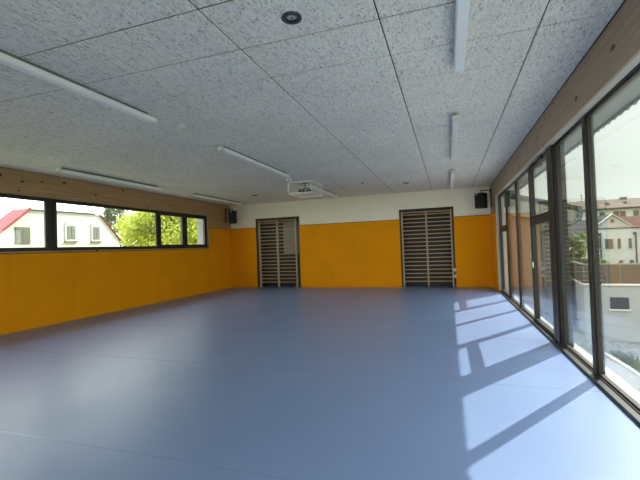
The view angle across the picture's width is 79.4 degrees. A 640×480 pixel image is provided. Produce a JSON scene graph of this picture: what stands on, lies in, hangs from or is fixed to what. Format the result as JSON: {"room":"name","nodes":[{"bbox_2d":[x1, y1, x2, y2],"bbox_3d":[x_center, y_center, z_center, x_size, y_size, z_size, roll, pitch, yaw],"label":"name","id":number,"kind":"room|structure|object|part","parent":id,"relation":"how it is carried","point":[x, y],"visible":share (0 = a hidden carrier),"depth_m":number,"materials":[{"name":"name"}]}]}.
{"room":"school gymnasium","nodes":[
{"label":"school gymnasium","id":0,"kind":"room"},
{"bbox_2d":[38,203,231,265],"bbox_3d":[-6.313,0.320,7.028,0.470,3.417,17.350,-2,-1,18],"label":"wall","id":1,"kind":"structure","parent":0,"point":[199,221],"depth_m":13.67,"materials":[{"name":"white paint"}]},
{"bbox_2d":[0,193,49,251],"bbox_3d":[-6.261,-0.337,6.694,0.070,1.117,3.140,-2,-1,18],"label":"window","id":2,"kind":"structure","parent":1,"relation":"in","point":[46,247],"depth_m":7.99,"materials":[{"name":"black metal"}]},
{"bbox_2d":[49,198,53,250],"bbox_3d":[-6.277,-0.336,6.710,0.110,1.117,3.320,-2,-1,18],"label":"trim","id":3,"kind":"structure","parent":1,"relation":"attached to","point":[50,200],"depth_m":8.23,"materials":[{"name":"black metal"}]},
{"bbox_2d":[0,216,209,252],"bbox_3d":[-6.413,-0.329,6.149,0.126,1.145,15.610,-2,-1,18],"label":"trim","id":4,"kind":"structure","parent":1,"relation":"attached to","point":[208,242],"depth_m":9.89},
{"bbox_2d":[0,249,210,334],"bbox_3d":[-6.326,1.002,6.110,0.030,1.518,15.610,-2,-1,18],"label":"wall panel","id":5,"kind":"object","parent":1,"relation":"attached to","point":[42,289],"depth_m":8.96,"materials":[{"name":"orange wood"}]},
{"bbox_2d":[0,167,210,215],"bbox_3d":[-6.389,-1.141,6.231,0.064,0.481,15.770,-2,-1,18],"label":"trim","id":6,"kind":"structure","parent":1,"relation":"attached to","point":[12,181],"depth_m":9.04,"materials":[{"name":"brown wood"}]},
{"bbox_2d":[53,199,158,250],"bbox_3d":[-5.238,-0.314,9.768,0.070,1.117,3.140,-2,-1,18],"label":"window","id":7,"kind":"structure","parent":1,"relation":"in","point":[55,201],"depth_m":9.34,"materials":[{"name":"black metal"}]},
{"bbox_2d":[158,211,185,248],"bbox_3d":[-4.559,-0.297,11.829,0.085,1.117,1.200,-2,-1,18],"label":"window","id":8,"kind":"structure","parent":1,"relation":"in","point":[165,213],"depth_m":11.91,"materials":[{"name":"black metal"}]},
{"bbox_2d":[185,214,206,247],"bbox_3d":[-4.183,-0.289,12.958,0.085,1.117,1.180,-2,-1,18],"label":"window","id":9,"kind":"structure","parent":1,"relation":"in","point":[204,245],"depth_m":13.07,"materials":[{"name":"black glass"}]},
{"bbox_2d":[209,203,230,228],"bbox_3d":[-3.703,-0.877,14.237,0.025,0.888,1.439,-2,-1,18],"label":"trim","id":10,"kind":"structure","parent":1,"relation":"attached to","point":[217,218],"depth_m":14.19,"materials":[{"name":"brown wood"}]},
{"bbox_2d":[209,228,231,291],"bbox_3d":[-3.650,0.695,14.190,0.029,2.258,1.399,-2,-1,18],"label":"trim","id":11,"kind":"structure","parent":1,"relation":"attached to","point":[219,238],"depth_m":14.14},
{"bbox_2d":[225,209,236,223],"bbox_3d":[-3.333,-0.904,14.434,0.406,0.580,0.406,-2,-1,-17],"label":"loudspeaker","id":12,"kind":"object","parent":1,"relation":"attached to","point":[232,214],"visible":1,"depth_m":14.27,"materials":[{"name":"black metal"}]},
{"bbox_2d":[229,211,236,222],"bbox_3d":[-3.223,-0.851,14.265,0.260,0.420,0.014,-2,-1,-17],"label":"grille","id":13,"kind":"object","parent":12,"relation":"attached to","point":[232,214],"depth_m":14.26,"materials":[{"name":"black plastic"}]},
{"bbox_2d":[0,0,625,205],"bbox_3d":[-1.694,-1.706,5.821,9.750,0.300,18.550,-2,-1,18],"label":"ceiling","id":14,"kind":"structure","parent":0,"point":[344,96],"depth_m":4.15,"materials":[{"name":"grey"}]},
{"bbox_2d":[0,49,156,122],"bbox_3d":[-2.531,-1.523,3.519,0.094,0.097,2.804,-2,-1,18],"label":"ceiling lamp","id":15,"kind":"object","parent":14,"relation":"attached to","point":[6,58],"visible":1,"depth_m":3.73,"materials":[{"name":"white plastic"}]},
{"bbox_2d":[55,168,161,189],"bbox_3d":[-4.595,-1.349,8.706,0.094,0.097,2.804,-2,-1,18],"label":"ceiling lamp","id":16,"kind":"object","parent":14,"relation":"attached to","point":[62,170],"visible":1,"depth_m":8.37,"materials":[{"name":"white plastic"}]},
{"bbox_2d":[175,123,188,133],"bbox_3d":[-1.867,-1.505,5.229,0.177,0.113,0.178,-2,-1,18],"label":"smoke detector","id":17,"kind":"object","parent":14,"relation":"attached to","point":[183,126],"visible":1,"depth_m":5.20,"materials":[{"name":"white plastic"}]},
{"bbox_2d":[191,193,241,204],"bbox_3d":[-3.300,-1.319,12.596,0.094,0.097,2.804,-2,-1,18],"label":"ceiling lamp","id":18,"kind":"object","parent":14,"relation":"attached to","point":[193,194],"visible":1,"depth_m":12.33,"materials":[{"name":"white plastic"}]},
{"bbox_2d":[193,196,239,204],"bbox_3d":[-3.287,-1.276,12.630,0.072,0.008,2.670,-2,-1,18],"label":"diffuser","id":19,"kind":"object","parent":18,"relation":"attached to","point":[205,197],"depth_m":12.49,"materials":[{"name":"white plastic"}]},
{"bbox_2d":[217,146,289,177],"bbox_3d":[-1.182,-1.491,7.570,0.094,0.097,2.804,-2,-1,18],"label":"ceiling lamp","id":20,"kind":"object","parent":14,"relation":"attached to","point":[224,149],"visible":1,"depth_m":7.19,"materials":[{"name":"white plastic"}]},
{"bbox_2d":[282,11,301,24],"bbox_3d":[-0.212,-1.662,2.882,0.150,0.021,0.150,-2,-1,18],"label":"recessed light","id":21,"kind":"object","parent":14,"relation":"in","point":[289,17],"visible":1,"depth_m":2.87,"materials":[{"name":"black metal"}]},
{"bbox_2d":[287,180,322,197],"bbox_3d":[-0.388,-1.357,10.337,0.684,0.324,0.844,-2,-1,18],"label":"cage","id":22,"kind":"object","parent":14,"relation":"attached to","point":[311,181],"visible":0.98,"depth_m":10.16,"materials":[{"name":"white metal"}]},
{"bbox_2d":[299,183,310,191],"bbox_3d":[-0.399,-1.390,10.244,0.320,0.250,0.265,-2,-1,18],"label":"projector","id":23,"kind":"object","parent":14,"relation":"attached to","point":[304,189],"visible":0.66,"depth_m":10.17,"materials":[{"name":"grey metal"}]},
{"bbox_2d":[306,183,337,197],"bbox_3d":[0.114,-1.461,11.460,0.094,0.097,2.804,-2,-1,18],"label":"ceiling lamp","id":24,"kind":"object","parent":14,"relation":"attached to","point":[309,184],"visible":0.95,"depth_m":11.53,"materials":[{"name":"white plastic"}]},
{"bbox_2d":[450,170,454,188],"bbox_3d":[3.536,-1.604,10.322,0.094,0.097,2.804,-2,-1,18],"label":"ceiling lamp","id":25,"kind":"object","parent":14,"relation":"attached to","point":[452,174],"visible":1,"depth_m":9.89,"materials":[{"name":"white plastic"}]},
{"bbox_2d":[451,173,453,188],"bbox_3d":[3.549,-1.560,10.356,0.072,0.008,2.670,-2,-1,18],"label":"diffuser","id":26,"kind":"object","parent":25,"relation":"attached to","point":[452,174],"depth_m":10.10,"materials":[{"name":"white plastic"}]},
{"bbox_2d":[451,115,459,160],"bbox_3d":[2.241,-1.634,6.432,0.094,0.097,2.804,-2,-1,18],"label":"ceiling lamp","id":27,"kind":"object","parent":14,"relation":"attached to","point":[455,118],"visible":1,"depth_m":5.88,"materials":[{"name":"white plastic"}]},
{"bbox_2d":[452,121,458,160],"bbox_3d":[2.254,-1.590,6.466,0.072,0.008,2.670,-2,-1,18],"label":"diffuser","id":28,"kind":"object","parent":27,"relation":"attached to","point":[455,124],"depth_m":6.02,"materials":[{"name":"white plastic"}]},
{"bbox_2d":[454,0,469,72],"bbox_3d":[0.892,-1.665,2.381,0.094,0.097,2.804,-2,-1,18],"label":"ceiling lamp","id":29,"kind":"object","parent":14,"relation":"attached to","point":[462,6],"visible":1,"depth_m":3.00,"materials":[{"name":"white plastic"}]},
{"bbox_2d":[0,285,639,479],"bbox_3d":[-1.672,1.715,5.682,9.610,0.251,18.350,-2,-1,18],"label":"floor","id":30,"kind":"structure","parent":0,"point":[441,382],"depth_m":3.72,"materials":[{"name":"blue rubber"}]},
{"bbox_2d":[500,291,639,425],"bbox_3d":[2.542,1.379,3.253,0.060,0.032,15.800,-2,-1,18],"label":"trim","id":31,"kind":"structure","parent":30,"relation":"on","point":[621,403],"depth_m":3.96,"materials":[{"name":"black metal"}]},
{"bbox_2d":[230,186,490,287],"bbox_3d":[1.276,0.061,13.891,9.550,3.167,1.135,-2,-1,18],"label":"wall","id":32,"kind":"structure","parent":0,"point":[379,207],"depth_m":13.32,"materials":[{"name":"white paint"}]},
{"bbox_2d":[258,219,299,287],"bbox_3d":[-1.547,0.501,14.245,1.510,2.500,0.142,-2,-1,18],"label":"wall bars","id":33,"kind":"object","parent":32,"relation":"attached to","point":[277,236],"visible":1,"depth_m":14.21,"materials":[{"name":"brown wood"}]},
{"bbox_3d":[-1.570,-0.720,14.327,1.480,0.035,0.018,-2,-1,18],"label":"rail","id":34,"kind":"part","parent":33,"relation":"part of","materials":[{"name":"brown wood"}]},
{"bbox_3d":[1.008,0.358,13.556,7.050,2.580,0.335,-2,-1,18],"label":"frame","id":35,"kind":"part","parent":32,"relation":"part of","materials":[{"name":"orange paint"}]},
{"bbox_2d":[231,215,493,287],"bbox_3d":[0.976,0.517,13.408,9.250,2.258,0.035,-2,-1,18],"label":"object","id":36,"kind":"structure","parent":32,"relation":"attached to","point":[366,253],"depth_m":13.26,"materials":[{"name":"orange wood"}]},
{"bbox_2d":[401,209,454,287],"bbox_3d":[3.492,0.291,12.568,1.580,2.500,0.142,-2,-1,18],"label":"wall bars","id":37,"kind":"object","parent":32,"relation":"attached to","point":[425,214],"visible":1,"depth_m":12.52,"materials":[{"name":"brown wood"}]},
{"bbox_3d":[3.469,-0.930,12.650,1.550,0.035,0.018,-2,-1,18],"label":"rail","id":38,"kind":"part","parent":37,"relation":"part of","materials":[{"name":"brown wood"}]},
{"bbox_3d":[2.851,-0.061,3.979,0.300,3.417,17.350,-2,-1,18],"label":"wall","id":39,"kind":"structure","parent":0,"visible":0},
{"bbox_2d":[474,189,491,208],"bbox_3d":[4.952,-1.252,11.718,0.436,0.580,0.302,-1,-1,-32],"label":"loudspeaker","id":40,"kind":"object","parent":39,"relation":"attached to","point":[480,198],"visible":1,"depth_m":11.61,"materials":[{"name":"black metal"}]},
{"bbox_2d":[475,193,482,207],"bbox_3d":[4.777,-1.188,11.611,0.014,0.420,0.260,-1,-1,-32],"label":"grille","id":41,"kind":"object","parent":40,"relation":"attached to","point":[478,196],"depth_m":11.60,"materials":[{"name":"black metal"}]},
{"bbox_2d":[490,211,498,291],"bbox_3d":[5.152,0.331,11.376,0.027,2.258,1.182,-2,-1,18],"label":"trim","id":42,"kind":"structure","parent":39,"relation":"attached to","point":[493,215],"depth_m":11.20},
{"bbox_2d":[498,190,509,297],"bbox_3d":[4.819,0.096,10.041,0.085,2.700,1.500,-2,-1,18],"label":"window","id":43,"kind":"structure","parent":39,"relation":"in","point":[502,197],"depth_m":10.19,"materials":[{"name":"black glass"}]},
{"bbox_3d":[4.784,-0.766,10.060,0.075,0.875,1.400,-2,-1,18],"label":"sash","id":44,"kind":"part","parent":43,"relation":"part of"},
{"bbox_3d":[4.791,-0.766,10.057,0.016,0.795,1.320,-2,-1,18],"label":"pane","id":45,"kind":"part","parent":43,"relation":"part of","materials":[{"name":"clear glass"}]},
{"bbox_3d":[4.830,0.561,10.034,0.075,1.670,1.400,-2,-1,18],"label":"sash","id":46,"kind":"part","parent":43,"relation":"part of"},
{"bbox_3d":[4.838,0.560,10.032,0.016,1.590,1.320,-2,-1,18],"label":"pane","id":47,"kind":"part","parent":43,"relation":"part of","materials":[{"name":"clear glass"}]},
{"bbox_2d":[505,181,519,306],"bbox_3d":[4.366,0.085,8.674,0.080,2.700,1.380,-2,-1,18],"label":"window","id":48,"kind":"structure","parent":39,"relation":"in","point":[513,183],"depth_m":9.27,"materials":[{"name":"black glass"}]},
{"bbox_3d":[4.353,0.086,8.679,0.016,2.630,1.310,-2,-1,18],"label":"pane","id":49,"kind":"part","parent":48,"relation":"part of","materials":[{"name":"clear glass"}]},
{"bbox_2d":[515,168,534,319],"bbox_3d":[3.921,0.075,7.337,0.080,2.700,1.440,-2,-1,18],"label":"window","id":50,"kind":"structure","parent":39,"relation":"in","point":[517,192],"depth_m":7.97,"materials":[{"name":"black metal"}]},
{"bbox_2d":[528,151,553,336],"bbox_3d":[3.444,0.066,6.009,0.146,2.700,1.380,-2,-1,18],"label":"window","id":51,"kind":"structure","parent":39,"relation":"in","point":[541,218],"depth_m":6.56,"materials":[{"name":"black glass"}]},
{"bbox_3d":[3.438,-0.802,6.018,0.075,0.885,1.300,-2,-1,18],"label":"sash","id":52,"kind":"part","parent":51,"relation":"part of","materials":[{"name":"clear glass"}]},
{"bbox_3d":[3.485,0.534,5.992,0.075,1.680,1.300,-2,-1,18],"label":"sash","id":53,"kind":"part","parent":51,"relation":"part of","materials":[{"name":"black metal"}]},
{"bbox_2d":[545,142,573,346],"bbox_3d":[3.230,0.058,5.206,0.165,2.700,0.280,-2,-1,18],"label":"trim","id":54,"kind":"structure","parent":39,"relation":"attached to","point":[549,151],"depth_m":5.10,"materials":[{"name":"black metal"}]},
{"bbox_2d":[490,0,639,212],"bbox_3d":[2.631,-1.301,3.903,0.032,0.886,17.050,-2,-1,18],"label":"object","id":55,"kind":"structure","parent":39,"relation":"attached to","point":[619,42],"depth_m":3.67,"materials":[{"name":"brown wood"}]},
{"bbox_2d":[495,50,639,291],"bbox_3d":[2.505,0.047,3.292,0.081,2.698,15.830,-2,-1,18],"label":"trim","id":56,"kind":"structure","parent":39,"relation":"attached to","point":[634,61],"depth_m":4.06,"materials":[{"name":"grey metal"}]},
{"bbox_2d":[553,117,594,373],"bbox_3d":[2.979,0.053,4.509,0.080,2.700,1.200,-2,-1,18],"label":"window","id":57,"kind":"structure","parent":39,"relation":"in","point":[556,146],"depth_m":5.02,"materials":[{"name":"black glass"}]},
{"bbox_2d":[509,75,639,195],"bbox_3d":[2.988,-1.500,3.944,0.405,0.180,17.350,-2,-1,18],"label":"trim","id":58,"kind":"structure","parent":39,"relation":"attached to","point":[631,91],"depth_m":4.29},
{"bbox_2d":[509,95,639,197],"bbox_3d":[3.175,-1.496,3.882,0.030,0.242,17.350,-2,-1,18],"label":"trim","id":59,"kind":"structure","parent":39,"relation":"attached to","point":[634,102],"depth_m":4.62,"materials":[{"name":"grey metal"}]},
{"bbox_2d":[514,295,639,403],"bbox_3d":[2.985,1.478,3.922,0.190,0.070,17.350,-2,-1,18],"label":"trim","id":60,"kind":"structure","parent":39,"relation":"attached to","point":[609,374],"depth_m":4.13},
{"bbox_2d":[582,63,639,414],"bbox_3d":[2.518,0.042,3.124,0.080,2.700,1.720,-2,-1,18],"label":"window","id":61,"kind":"structure","parent":39,"relation":"in","point":[588,135],"depth_m":3.88,"materials":[{"name":"black metal"}]},
{"label":"outside","id":62,"kind":"structure","parent":0,"visible":0},
{"bbox_2d":[578,345,639,393],"bbox_3d":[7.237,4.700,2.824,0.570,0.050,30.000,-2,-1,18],"label":"path","id":63,"kind":"structure","parent":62,"point":[627,375],"depth_m":13.87,"materials":[{"name":"grey concrete"}]},
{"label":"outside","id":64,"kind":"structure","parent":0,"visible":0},
{"bbox_2d":[573,325,629,347],"bbox_3d":[44.419,4.557,53.683,230.000,0.300,250.000,-2,-1,18],"label":"ground","id":65,"kind":"structure","parent":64,"point":[575,330],"depth_m":19.95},
{"bbox_2d":[0,207,121,247],"bbox_3d":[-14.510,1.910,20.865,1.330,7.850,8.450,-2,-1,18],"label":"house","id":66,"kind":"structure","parent":65,"relation":"on","point":[20,227],"depth_m":21.01,"materials":[{"name":"white paint"}]},
{"bbox_2d":[15,227,30,243],"bbox_3d":[-14.715,-0.228,19.100,0.065,0.830,0.700,-2,-1,18],"label":"window","id":67,"kind":"structure","parent":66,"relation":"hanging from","point":[22,234],"depth_m":19.08,"materials":[{"name":"grey glass"}]},
{"bbox_3d":[-13.879,-0.426,21.532,0.030,0.700,0.440,-2,-1,18],"label":"house pane","id":68,"kind":"part","parent":66,"relation":"part of","materials":[{"name":"grey glass"}]},
{"bbox_3d":[-13.367,-0.414,23.069,0.030,0.700,0.400,-2,-1,18],"label":"house pane","id":69,"kind":"part","parent":66,"relation":"part of","materials":[{"name":"grey glass"}]},
{"bbox_2d":[102,208,131,245],"bbox_3d":[-21.348,1.352,40.314,6.237,10.200,6.088,-2,-1,18],"label":"conifer","id":70,"kind":"object","parent":65,"relation":"on","point":[109,217],"visible":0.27,"depth_m":39.62,"materials":[{"name":"green plant"}]},
{"bbox_2d":[113,210,197,245],"bbox_3d":[-12.441,0.651,33.156,8.292,10.707,9.513,-2,-1,18],"label":"broadleaf tree","id":71,"kind":"object","parent":65,"relation":"on","point":[140,228],"visible":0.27,"depth_m":30.56,"materials":[{"name":"green plant"}]},
{"bbox_2d":[510,194,582,325],"bbox_3d":[11.225,0.522,25.560,8.318,9.000,9.000,-2,-1,18],"label":"annex","id":72,"kind":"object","parent":65,"relation":"on","point":[541,205],"visible":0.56,"depth_m":21.21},
{"bbox_2d":[568,214,639,263],"bbox_3d":[32.499,0.958,41.133,12.400,7.240,9.400,-2,-1,18],"label":"house","id":73,"kind":"structure","parent":65,"relation":"on","point":[618,242],"depth_m":37.80,"materials":[{"name":"white paint"}]},
{"bbox_3d":[28.401,0.384,37.891,0.700,0.990,0.030,-2,-1,18],"label":"house pane","id":74,"kind":"part","parent":73,"relation":"part of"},
{"bbox_3d":[29.188,0.351,37.629,0.260,0.990,0.030,-2,-1,18],"label":"house pane","id":75,"kind":"part","parent":73,"relation":"part of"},
{"bbox_3d":[30.042,0.316,37.345,0.260,0.990,0.030,-2,-1,18],"label":"house pane","id":76,"kind":"part","parent":73,"relation":"part of","materials":[{"name":"glass"}]},
{"bbox_2d":[568,194,639,226],"bbox_3d":[56.961,-2.428,69.745,23.800,13.400,15.700,-2,-1,18],"label":"apartment block","id":77,"kind":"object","parent":65,"relation":"on","point":[623,206],"visible":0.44,"depth_m":67.37,"materials":[{"name":"beige paint"}]},
{"bbox_2d":[571,278,639,341],"bbox_3d":[22.784,3.177,20.293,17.850,2.680,13.050,-2,-1,18],"label":"building","id":78,"kind":"structure","parent":65,"relation":"on","point":[620,302],"depth_m":18.37,"materials":[{"name":"white paint"}]},
{"bbox_2d":[569,232,587,265],"bbox_3d":[15.916,0.807,23.685,1.352,2.678,1.489,-2,-1,18],"label":"bush","id":79,"kind":"object","parent":78,"relation":"on","point":[580,248],"visible":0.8,"depth_m":23.53,"materials":[{"name":"green plant"}]},
{"bbox_2d":[570,260,639,283],"bbox_3d":[22.722,1.333,19.272,17.669,1.010,9.040,-3,-1,25],"label":"balcony railing","id":80,"kind":"object","parent":78,"relation":"on","point":[610,273],"visible":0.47,"depth_m":18.39,"materials":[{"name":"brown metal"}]},
{"bbox_3d":[13.829,1.701,20.889,0.030,0.880,1.410,-3,-1,25],"label":"railing panel","id":81,"kind":"part","parent":80,"relation":"part of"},
{"bbox_3d":[13.225,1.697,19.571,0.030,0.880,1.410,-3,-1,25],"label":"railing panel","id":82,"kind":"part","parent":80,"relation":"part of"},
{"bbox_3d":[13.574,1.666,18.583,1.410,0.880,0.030,-3,-1,25],"label":"railing panel","id":83,"kind":"part","parent":80,"relation":"part of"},
{"bbox_3d":[22.705,0.868,19.281,17.669,0.080,9.040,-3,-1,25],"label":"hand rail","id":84,"kind":"part","parent":80,"relation":"part of","materials":[{"name":"grey metal"}]},
{"bbox_3d":[14.889,1.608,17.975,1.410,0.880,0.030,-3,-1,25],"label":"railing panel","id":85,"kind":"part","parent":80,"relation":"part of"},
{"bbox_3d":[14.197,3.316,18.235,0.820,0.065,0.070,-3,-1,25],"label":"cellar window sill","id":86,"kind":"part","parent":78,"relation":"part of","materials":[{"name":"white concrete"}]},
{"bbox_2d":[573,332,639,372],"bbox_3d":[14.490,4.448,2.466,22.430,0.030,33.900,-2,-1,18],"label":"gravel yard","id":87,"kind":"structure","parent":65,"relation":"on","point":[625,346],"depth_m":17.35,"materials":[{"name":"grey gravel"}]},
{"bbox_2d":[610,349,639,372],"bbox_3d":[11.662,4.630,13.150,0.989,0.240,6.532,-2,-1,18],"label":"grass tufts","id":88,"kind":"object","parent":87,"relation":"on","point":[626,359],"visible":1,"depth_m":15.14,"materials":[{"name":"green plant"}]},
{"bbox_2d":[604,352,639,376],"bbox_3d":[7.472,4.655,2.746,0.270,0.120,30.000,-2,-1,18],"label":"kerb","id":89,"kind":"object","parent":65,"relation":"on","point":[605,353],"visible":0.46,"depth_m":14.55,"materials":[{"name":"white concrete"}]}
]}

